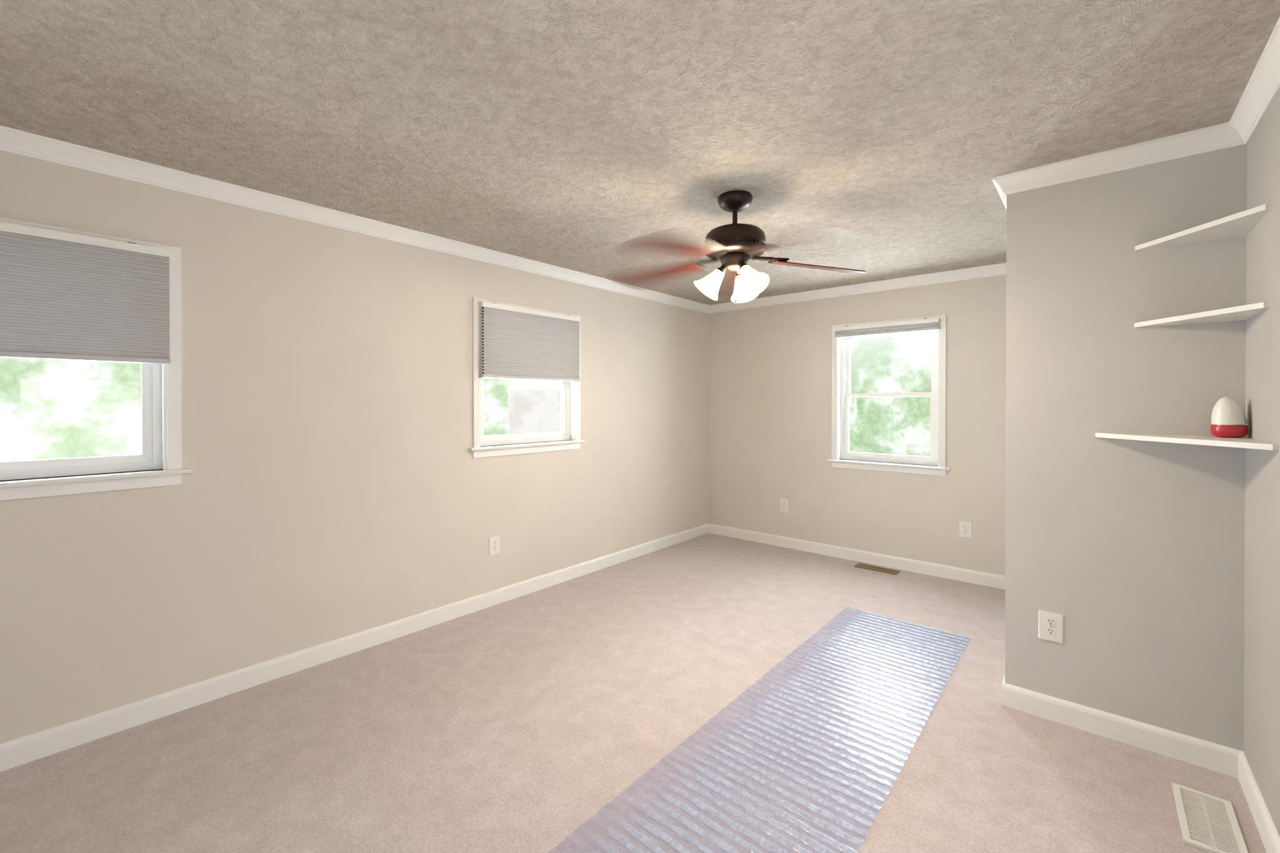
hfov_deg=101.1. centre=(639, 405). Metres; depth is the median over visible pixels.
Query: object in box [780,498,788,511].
electrical outlet
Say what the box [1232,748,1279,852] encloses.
baseboard
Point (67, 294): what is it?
window
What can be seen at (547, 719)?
floor
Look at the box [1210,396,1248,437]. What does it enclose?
air freshener
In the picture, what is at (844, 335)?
window
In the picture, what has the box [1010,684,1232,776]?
baseboard
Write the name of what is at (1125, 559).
wall
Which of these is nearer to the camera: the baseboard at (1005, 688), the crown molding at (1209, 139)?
the crown molding at (1209, 139)
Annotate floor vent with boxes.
[854,563,899,574]
[1171,782,1248,852]
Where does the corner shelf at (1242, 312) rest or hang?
attached to the wall at (1262, 670)
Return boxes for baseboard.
[0,523,709,771]
[710,523,1005,589]
[1000,675,1009,707]
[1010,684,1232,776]
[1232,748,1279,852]
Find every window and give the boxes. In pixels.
[0,216,191,500]
[468,297,585,458]
[827,314,949,476]
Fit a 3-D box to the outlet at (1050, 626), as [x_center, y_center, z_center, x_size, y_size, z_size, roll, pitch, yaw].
[1.818,0.980,2.333,0.088,0.124,0.008,0,0,41]
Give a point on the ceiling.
(594, 137)
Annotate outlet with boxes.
[488,535,499,555]
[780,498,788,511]
[958,520,971,538]
[1038,610,1063,643]
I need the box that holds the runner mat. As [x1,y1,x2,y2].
[549,606,970,852]
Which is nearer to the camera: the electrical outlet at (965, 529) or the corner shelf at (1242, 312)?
the corner shelf at (1242, 312)
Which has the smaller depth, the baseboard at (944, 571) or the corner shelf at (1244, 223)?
the corner shelf at (1244, 223)
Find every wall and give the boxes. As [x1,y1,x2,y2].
[0,150,708,743]
[708,274,1006,576]
[1005,143,1246,751]
[1243,88,1279,836]
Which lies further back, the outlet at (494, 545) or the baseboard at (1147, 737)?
the outlet at (494, 545)
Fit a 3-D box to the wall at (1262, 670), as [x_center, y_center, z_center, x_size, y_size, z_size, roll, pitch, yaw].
[0.869,0.180,0.245,0.150,2.440,4.405,0,0,41]
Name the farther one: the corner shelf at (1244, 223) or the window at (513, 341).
the window at (513, 341)
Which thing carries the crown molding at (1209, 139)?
attached to the wall at (1125, 559)
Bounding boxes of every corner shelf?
[1095,432,1278,450]
[1134,301,1269,327]
[1135,203,1271,251]
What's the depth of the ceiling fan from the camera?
2.59 m
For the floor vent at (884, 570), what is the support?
in the floor
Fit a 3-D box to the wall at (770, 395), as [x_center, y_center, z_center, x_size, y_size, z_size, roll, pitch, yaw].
[1.864,0.158,4.813,2.843,2.440,0.150,0,0,41]
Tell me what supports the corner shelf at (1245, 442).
attached to the wall at (1262, 670)
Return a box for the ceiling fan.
[615,190,865,303]
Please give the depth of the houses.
5.90 m
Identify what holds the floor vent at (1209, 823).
in the floor
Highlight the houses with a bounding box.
[508,378,560,434]
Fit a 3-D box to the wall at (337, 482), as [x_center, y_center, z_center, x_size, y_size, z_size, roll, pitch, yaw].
[-1.306,0.165,3.431,0.150,2.440,6.386,0,0,41]
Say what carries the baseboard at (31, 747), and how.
attached to the wall at (337, 482)
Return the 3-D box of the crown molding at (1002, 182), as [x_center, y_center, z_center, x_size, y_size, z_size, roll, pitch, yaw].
[2.239,-1.015,3.105,0.051,0.078,1.826,0,0,41]
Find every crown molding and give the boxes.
[0,125,709,313]
[710,262,1006,313]
[991,173,1009,208]
[1002,123,1222,201]
[1220,16,1279,149]
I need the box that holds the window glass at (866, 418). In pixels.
[849,333,931,456]
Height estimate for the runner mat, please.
0.004 m
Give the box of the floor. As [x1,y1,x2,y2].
[0,533,1266,852]
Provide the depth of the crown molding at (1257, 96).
1.72 m
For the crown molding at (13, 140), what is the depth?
2.65 m
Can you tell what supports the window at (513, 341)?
in the wall at (337, 482)
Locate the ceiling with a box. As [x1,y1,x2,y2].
[0,0,1279,304]
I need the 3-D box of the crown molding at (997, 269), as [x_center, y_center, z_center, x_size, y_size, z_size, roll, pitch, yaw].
[1.822,-1.022,4.712,2.783,0.078,0.051,0,0,41]
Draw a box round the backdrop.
[0,357,508,461]

